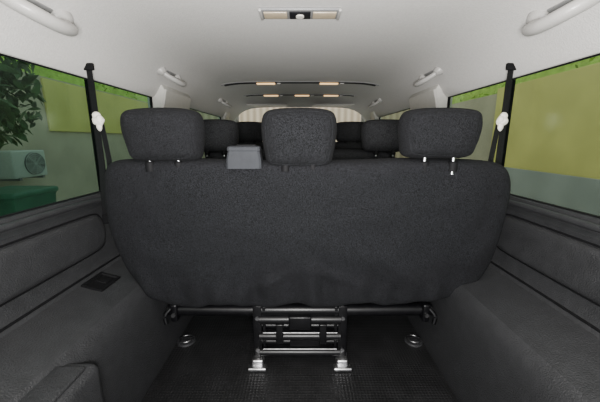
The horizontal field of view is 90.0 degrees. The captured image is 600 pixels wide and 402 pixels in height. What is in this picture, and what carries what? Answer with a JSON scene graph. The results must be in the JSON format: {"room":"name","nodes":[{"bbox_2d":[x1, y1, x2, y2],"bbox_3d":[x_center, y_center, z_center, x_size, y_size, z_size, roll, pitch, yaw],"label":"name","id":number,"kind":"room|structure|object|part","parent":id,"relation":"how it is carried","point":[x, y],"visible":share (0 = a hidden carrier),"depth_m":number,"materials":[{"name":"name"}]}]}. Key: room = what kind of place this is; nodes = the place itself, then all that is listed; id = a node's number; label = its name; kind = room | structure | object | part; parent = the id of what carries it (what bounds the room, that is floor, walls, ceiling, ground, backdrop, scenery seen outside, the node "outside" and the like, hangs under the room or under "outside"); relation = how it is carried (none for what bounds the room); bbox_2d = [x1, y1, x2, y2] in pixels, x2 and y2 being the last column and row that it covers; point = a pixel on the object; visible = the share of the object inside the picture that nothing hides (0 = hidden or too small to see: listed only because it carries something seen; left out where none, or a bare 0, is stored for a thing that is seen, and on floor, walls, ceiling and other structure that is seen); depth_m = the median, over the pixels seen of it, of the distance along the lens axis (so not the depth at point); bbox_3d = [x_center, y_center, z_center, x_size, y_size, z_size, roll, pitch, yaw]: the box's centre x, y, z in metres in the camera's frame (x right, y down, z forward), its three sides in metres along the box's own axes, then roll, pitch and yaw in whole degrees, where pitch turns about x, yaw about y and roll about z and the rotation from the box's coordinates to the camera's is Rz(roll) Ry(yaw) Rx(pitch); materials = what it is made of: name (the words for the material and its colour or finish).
{"room":"vehicle interior","nodes":[
{"label":"vehicle interior","id":0,"kind":"room"},
{"bbox_2d":[0,192,192,401],"bbox_3d":[-0.698,0.155,2.011,0.284,0.694,4.120,0,12,0],"label":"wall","id":1,"kind":"structure","parent":0,"point":[120,330],"depth_m":0.91,"materials":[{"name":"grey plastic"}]},
{"bbox_2d":[0,55,99,215],"bbox_3d":[-0.822,-0.124,0.552,0.001,0.442,1.332,0,12,0],"label":"window","id":2,"kind":"structure","parent":1,"relation":"in","point":[48,153],"depth_m":0.96,"materials":[{"name":"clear glass"}]},
{"bbox_2d":[0,198,100,232],"bbox_3d":[-0.773,0.132,0.645,0.025,0.086,1.211,0,12,0],"label":"trim","id":3,"kind":"structure","parent":1,"relation":"attached to","point":[5,227],"depth_m":0.90,"materials":[{"name":"grey plastic"}]},
{"bbox_2d":[0,53,100,217],"bbox_3d":[-0.814,-0.124,0.552,0.012,0.445,1.332,0,12,0],"label":"trim","id":4,"kind":"structure","parent":1,"relation":"attached to","point":[1,54],"depth_m":0.98,"materials":[{"name":"black rubber"}]},
{"bbox_2d":[18,367,84,401],"bbox_3d":[-0.562,0.455,0.450,0.100,0.012,0.550,0,12,0],"label":"trim","id":5,"kind":"structure","parent":1,"relation":"attached to","point":[55,383],"depth_m":0.66,"materials":[{"name":"grey plastic"}]},
{"bbox_2d":[0,216,105,304],"bbox_3d":[-0.763,0.241,0.541,0.036,0.145,1.285,0,12,0],"label":"side trim panel","id":6,"kind":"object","parent":1,"relation":"attached to","point":[25,264],"depth_m":0.89,"materials":[{"name":"grey fabric"}]},
{"bbox_2d":[0,213,105,306],"bbox_3d":[-0.769,0.232,0.575,0.023,0.148,1.235,0,12,0],"label":"trim","id":7,"kind":"structure","parent":1,"relation":"attached to","point":[98,215],"depth_m":0.91,"materials":[{"name":"black plastic"}]},
{"bbox_2d":[0,254,119,332],"bbox_3d":[-0.750,0.345,0.657,0.008,0.008,1.250,0,12,0],"label":"trim","id":8,"kind":"structure","parent":1,"relation":"attached to","point":[117,256],"depth_m":0.91,"materials":[{"name":"black plastic"}]},
{"bbox_2d":[56,364,103,401],"bbox_3d":[-0.560,0.632,0.491,0.130,0.360,0.600,0,12,0],"label":"trim","id":9,"kind":"structure","parent":1,"relation":"attached to","point":[87,387],"depth_m":0.70,"materials":[{"name":"grey plastic"}]},
{"bbox_2d":[84,63,111,223],"bbox_3d":[-0.742,-0.205,1.110,0.048,0.584,0.118,-11,16,-43],"label":"belt","id":10,"kind":"object","parent":1,"relation":"attached to","point":[98,120],"visible":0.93,"depth_m":1.11,"materials":[{"name":"black fabric"}]},
{"bbox_2d":[81,272,120,291],"bbox_3d":[-0.700,0.284,1.058,0.072,0.026,0.104,0,12,0],"label":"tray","id":11,"kind":"object","parent":1,"relation":"attached to","point":[101,281],"visible":1,"depth_m":1.05,"materials":[{"name":"black plastic"}]},
{"bbox_2d":[95,82,149,168],"bbox_3d":[-0.822,-0.306,1.449,0.001,0.442,0.478,0,12,0],"label":"window","id":12,"kind":"structure","parent":1,"relation":"in","point":[112,102],"depth_m":1.34,"materials":[{"name":"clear glass"}]},
{"bbox_2d":[94,80,152,171],"bbox_3d":[-0.814,-0.306,1.449,0.012,0.445,0.478,0,12,0],"label":"trim","id":13,"kind":"structure","parent":1,"relation":"attached to","point":[150,98],"depth_m":1.41,"materials":[{"name":"black rubber"}]},
{"bbox_2d":[152,84,190,108],"bbox_3d":[-0.782,-0.432,1.871,0.105,0.520,0.400,0,12,0],"label":"trim","id":14,"kind":"structure","parent":1,"relation":"attached to","point":[166,97],"depth_m":1.71,"materials":[{"name":"plastic"}]},
{"bbox_2d":[190,109,219,157],"bbox_3d":[-0.822,-0.539,2.595,0.001,0.442,1.060,0,12,0],"label":"window","id":15,"kind":"structure","parent":1,"relation":"in","point":[204,115],"depth_m":2.64,"materials":[{"name":"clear glass"}]},
{"bbox_2d":[221,111,229,119],"bbox_3d":[-0.791,-0.699,3.185,0.087,0.520,0.160,0,12,0],"label":"trim","id":16,"kind":"structure","parent":1,"relation":"attached to","point":[226,116],"depth_m":3.08,"materials":[{"name":"plastic"}]},
{"bbox_2d":[0,0,599,120],"bbox_3d":[0.000,-0.648,1.644,1.650,0.248,3.720,0,12,0],"label":"ceiling","id":17,"kind":"structure","parent":0,"point":[210,44],"depth_m":1.19,"materials":[{"name":"white fabric"}]},
{"bbox_2d":[0,0,78,36],"bbox_3d":[-0.683,-0.504,0.788,0.129,0.112,0.277,0,12,0],"label":"handle","id":18,"kind":"object","parent":17,"relation":"attached to","point":[60,21],"visible":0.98,"depth_m":0.76,"materials":[{"name":"grey plastic"}]},
{"bbox_2d":[157,67,185,86],"bbox_3d":[-0.682,-0.670,1.619,0.116,0.099,0.248,0,12,0],"label":"handle","id":19,"kind":"object","parent":17,"relation":"attached to","point":[162,71],"visible":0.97,"depth_m":1.55,"materials":[{"name":"grey plastic"}]},
{"bbox_2d":[218,98,231,107],"bbox_3d":[-0.682,-0.898,2.741,0.113,0.096,0.274,0,12,0],"label":"handle","id":20,"kind":"object","parent":17,"relation":"attached to","point":[220,100],"visible":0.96,"depth_m":2.66,"materials":[{"name":"grey plastic"}]},
{"bbox_2d":[246,104,286,106],"bbox_3d":[-0.360,-1.046,3.277,0.440,0.018,0.160,0,12,0],"label":"sun visor","id":21,"kind":"object","parent":17,"relation":"attached to","point":[248,105],"visible":1,"depth_m":3.23,"materials":[{"name":"grey plastic"}]},
{"bbox_2d":[258,7,341,20],"bbox_3d":[0.000,-0.642,1.033,0.278,0.018,0.082,0,12,0],"label":"recessed light","id":22,"kind":"object","parent":17,"relation":"in","point":[264,12],"visible":1,"depth_m":1.01,"materials":[{"name":"grey plastic"}]},
{"bbox_2d":[289,11,310,18],"bbox_3d":[0.000,-0.640,1.033,0.072,0.006,0.058,0,12,0],"label":"switch","id":23,"kind":"object","parent":22,"relation":"attached to","point":[292,14],"depth_m":1.02,"materials":[{"name":"grey plastic"}]},
{"bbox_2d":[221,81,378,85],"bbox_3d":[0.000,-0.889,2.280,1.190,0.032,0.062,0,12,0],"label":"ceiling vent","id":24,"kind":"object","parent":17,"relation":"in","point":[251,82],"visible":1,"depth_m":2.27,"materials":[{"name":"grey plastic"}]},
{"bbox_2d":[256,83,274,84],"bbox_3d":[-0.260,-0.895,2.288,0.140,0.012,0.036,0,12,0],"label":"reading lamp","id":25,"kind":"object","parent":24,"relation":"on","point":[256,83],"depth_m":2.28,"materials":[{"name":"white plastic"}]},
{"bbox_2d":[320,83,337,84],"bbox_3d":[0.220,-0.895,2.288,0.140,0.012,0.036,0,12,0],"label":"reading lamp","id":26,"kind":"object","parent":24,"relation":"on","point":[320,83],"depth_m":2.28,"materials":[{"name":"white plastic"}]},
{"bbox_2d":[244,94,355,96],"bbox_3d":[0.000,-1.021,2.896,1.080,0.020,0.062,0,12,0],"label":"ceiling vent","id":27,"kind":"object","parent":17,"relation":"in","point":[324,95],"visible":0.98,"depth_m":2.89,"materials":[{"name":"grey plastic"}]},
{"bbox_2d":[313,104,353,106],"bbox_3d":[0.360,-1.046,3.277,0.440,0.018,0.160,0,12,0],"label":"sun visor","id":28,"kind":"object","parent":17,"relation":"attached to","point":[314,105],"visible":1,"depth_m":3.23,"materials":[{"name":"grey plastic"}]},
{"bbox_2d":[368,98,381,107],"bbox_3d":[0.682,-0.898,2.741,0.113,0.096,0.274,0,12,0],"label":"handle","id":29,"kind":"object","parent":17,"relation":"attached to","point":[378,100],"visible":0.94,"depth_m":2.66,"materials":[{"name":"grey plastic"}]},
{"bbox_2d":[414,67,442,86],"bbox_3d":[0.682,-0.670,1.619,0.116,0.099,0.248,0,12,0],"label":"handle","id":30,"kind":"object","parent":17,"relation":"attached to","point":[437,71],"visible":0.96,"depth_m":1.55,"materials":[{"name":"grey plastic"}]},
{"bbox_2d":[409,84,447,109],"bbox_3d":[0.782,-0.432,1.871,0.105,0.520,0.400,0,12,0],"label":"trim","id":31,"kind":"structure","parent":17,"relation":"attached to","point":[432,97],"depth_m":1.72,"materials":[{"name":"plastic"}]},
{"bbox_2d":[521,0,599,36],"bbox_3d":[0.683,-0.504,0.788,0.129,0.112,0.277,0,12,0],"label":"handle","id":32,"kind":"object","parent":17,"relation":"attached to","point":[538,21],"visible":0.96,"depth_m":0.76,"materials":[{"name":"grey plastic"}]},
{"bbox_2d":[142,319,457,400],"bbox_3d":[0.000,0.523,2.045,1.500,0.040,4.100,0,12,0],"label":"floor","id":33,"kind":"structure","parent":0,"point":[191,319],"depth_m":1.22,"materials":[{"name":"black rubber"}]},
{"bbox_2d":[236,121,263,148],"bbox_3d":[-0.460,-0.237,3.018,0.490,1.061,0.612,0,12,0],"label":"seat","id":34,"kind":"object","parent":33,"relation":"on","point":[249,132],"visible":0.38,"depth_m":2.64,"materials":[{"name":"fabric"}]},
{"bbox_3d":[-0.460,-0.296,2.810,0.490,0.520,0.200,0,12,0],"label":"backrest","id":35,"kind":"part","parent":34,"relation":"part of","materials":[{"name":"fabric"}]},
{"bbox_2d":[142,316,457,401],"bbox_3d":[0.000,0.734,0.884,1.100,0.010,1.620,0,12,0],"label":"floor mat","id":36,"kind":"object","parent":33,"relation":"on","point":[214,368],"visible":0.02,"depth_m":1.18,"materials":[{"name":"rubber"}]},
{"bbox_2d":[177,334,195,346],"bbox_3d":[-0.512,0.623,1.351,0.080,0.020,0.080,0,12,0],"label":"ring","id":37,"kind":"object","parent":36,"relation":"on","point":[186,340],"visible":1,"depth_m":1.34,"materials":[{"name":"grey metal"}]},
{"bbox_2d":[104,107,510,371],"bbox_3d":[0.020,0.136,1.313,1.384,0.986,0.720,0,12,0],"label":"seat","id":38,"kind":"object","parent":36,"relation":"on","point":[299,241],"visible":1,"depth_m":1.00,"materials":[{"name":"fabric"}]},
{"bbox_3d":[-0.511,0.443,1.162,0.023,0.063,0.040,9,14,36],"label":"release lever","id":39,"kind":"part","parent":38,"relation":"part of","materials":[{"name":"black metal"}]},
{"bbox_2d":[226,146,262,168],"bbox_3d":[-0.175,-0.140,0.951,0.108,0.070,0.050,0,12,0],"label":"box","id":40,"kind":"object","parent":38,"relation":"attached to","point":[238,157],"depth_m":0.93,"materials":[{"name":"grey plastic"}]},
{"bbox_3d":[-0.168,0.521,1.228,0.034,0.245,0.076,0,12,0],"label":"leg","id":41,"kind":"part","parent":38,"relation":"part of","materials":[{"name":"black metal"}]},
{"bbox_3d":[0.000,0.587,1.189,0.290,0.005,0.006,0,12,0],"label":"release rod","id":42,"kind":"part","parent":38,"relation":"part of","materials":[{"name":"metal"}]},
{"bbox_3d":[0.000,0.516,1.175,0.290,0.005,0.006,0,12,0],"label":"release rod","id":43,"kind":"part","parent":38,"relation":"part of","materials":[{"name":"metal"}]},
{"bbox_3d":[0.000,0.527,1.230,0.290,0.180,0.020,0,12,0],"label":"cross plate","id":44,"kind":"part","parent":38,"relation":"part of","materials":[{"name":"black metal"}]},
{"bbox_3d":[0.020,0.559,1.194,0.120,0.040,0.012,0,12,0],"label":"latch plate","id":45,"kind":"part","parent":38,"relation":"part of","materials":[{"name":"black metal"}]},
{"bbox_3d":[0.020,0.133,1.094,1.384,0.582,0.224,0,12,0],"label":"backrest","id":46,"kind":"part","parent":38,"relation":"part of","materials":[{"name":"fabric"}]},
{"bbox_3d":[0.168,0.521,1.228,0.034,0.245,0.076,0,12,0],"label":"leg","id":47,"kind":"part","parent":38,"relation":"part of","materials":[{"name":"black metal"}]},
{"bbox_3d":[0.511,0.443,1.162,0.023,0.063,0.040,-9,14,-36],"label":"release lever","id":48,"kind":"part","parent":38,"relation":"part of","materials":[{"name":"black metal"}]},
{"bbox_2d":[404,334,422,346],"bbox_3d":[0.512,0.623,1.351,0.080,0.020,0.080,0,12,0],"label":"ring","id":49,"kind":"object","parent":36,"relation":"on","point":[412,340],"visible":1,"depth_m":1.34,"materials":[{"name":"grey metal"}]},
{"bbox_2d":[204,119,398,159],"bbox_3d":[-0.001,-0.053,2.211,1.332,1.023,0.734,0,12,0],"label":"seat","id":50,"kind":"object","parent":33,"relation":"on","point":[379,137],"visible":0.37,"depth_m":1.79,"materials":[{"name":"fabric"}]},
{"bbox_3d":[0.000,-0.097,2.005,1.241,0.493,0.210,0,12,0],"label":"backrest","id":51,"kind":"part","parent":50,"relation":"part of","materials":[{"name":"fabric"}]},
{"bbox_2d":[334,121,363,149],"bbox_3d":[0.460,-0.237,3.017,0.490,1.061,0.612,0,12,0],"label":"seat","id":52,"kind":"object","parent":33,"relation":"on","point":[348,136],"visible":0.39,"depth_m":2.65,"materials":[{"name":"fabric"}]},
{"bbox_3d":[0.460,-0.296,2.810,0.490,0.520,0.200,0,12,0],"label":"backrest","id":53,"kind":"part","parent":52,"relation":"part of","materials":[{"name":"fabric"}]},
{"bbox_2d":[407,195,599,401],"bbox_3d":[0.698,0.155,2.011,0.284,0.694,4.120,0,12,0],"label":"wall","id":54,"kind":"structure","parent":0,"point":[494,338],"depth_m":0.88,"materials":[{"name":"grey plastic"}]},
{"bbox_2d":[370,111,378,119],"bbox_3d":[0.791,-0.699,3.185,0.087,0.520,0.160,0,12,0],"label":"trim","id":55,"kind":"structure","parent":54,"relation":"attached to","point":[373,116],"depth_m":3.08,"materials":[{"name":"plastic"}]},
{"bbox_2d":[380,109,409,157],"bbox_3d":[0.822,-0.539,2.595,0.001,0.442,1.060,0,12,0],"label":"window","id":56,"kind":"structure","parent":54,"relation":"in","point":[397,115],"depth_m":2.56,"materials":[{"name":"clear glass"}]},
{"bbox_2d":[447,80,505,161],"bbox_3d":[0.814,-0.306,1.449,0.012,0.445,0.478,0,12,0],"label":"trim","id":57,"kind":"structure","parent":54,"relation":"attached to","point":[449,98],"depth_m":1.41,"materials":[{"name":"black rubber"}]},
{"bbox_2d":[450,82,504,161],"bbox_3d":[0.822,-0.306,1.449,0.001,0.442,0.478,0,12,0],"label":"window","id":58,"kind":"structure","parent":54,"relation":"in","point":[488,101],"depth_m":1.33,"materials":[{"name":"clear glass"}]},
{"bbox_2d":[488,63,515,164],"bbox_3d":[0.742,-0.205,1.110,0.048,0.584,0.118,11,16,43],"label":"belt","id":59,"kind":"object","parent":54,"relation":"attached to","point":[502,120],"visible":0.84,"depth_m":1.10,"materials":[{"name":"black fabric"}]},
{"bbox_2d":[490,261,599,332],"bbox_3d":[0.750,0.345,0.657,0.008,0.008,1.250,0,12,0],"label":"trim","id":60,"kind":"structure","parent":54,"relation":"attached to","point":[493,263],"depth_m":0.89,"materials":[{"name":"black plastic"}]},
{"bbox_2d":[497,216,599,304],"bbox_3d":[0.763,0.241,0.541,0.036,0.145,1.285,0,12,0],"label":"side trim panel","id":61,"kind":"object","parent":54,"relation":"attached to","point":[574,264],"depth_m":0.88,"materials":[{"name":"grey plastic"}]},
{"bbox_2d":[497,214,599,306],"bbox_3d":[0.769,0.232,0.575,0.023,0.148,1.235,0,12,0],"label":"trim","id":62,"kind":"structure","parent":54,"relation":"attached to","point":[551,229],"depth_m":0.90,"materials":[{"name":"black plastic"}]},
{"bbox_2d":[501,53,599,217],"bbox_3d":[0.814,-0.124,0.552,0.012,0.445,1.332,0,12,0],"label":"trim","id":63,"kind":"structure","parent":54,"relation":"attached to","point":[598,54],"depth_m":0.97,"materials":[{"name":"black rubber"}]},
{"bbox_2d":[502,55,599,215],"bbox_3d":[0.822,-0.124,0.552,0.001,0.442,1.332,0,12,0],"label":"window","id":64,"kind":"structure","parent":54,"relation":"in","point":[551,153],"depth_m":0.95,"materials":[{"name":"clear glass"}]},
{"bbox_2d":[508,200,599,232],"bbox_3d":[0.773,0.132,0.645,0.025,0.086,1.211,0,12,0],"label":"trim","id":65,"kind":"structure","parent":54,"relation":"attached to","point":[594,227],"depth_m":0.89,"materials":[{"name":"grey plastic"}]},
{"bbox_3d":[0.000,0.127,6.149,60.000,0.100,60.000,0,12,0],"label":"ground","id":66,"kind":"structure","parent":0,"visible":0},
{"bbox_2d":[239,107,360,141],"bbox_3d":[0.000,-2.090,9.269,8.000,3.000,0.200,0,12,0],"label":"wall","id":67,"kind":"structure","parent":66,"relation":"on","point":[255,114],"depth_m":9.06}
]}

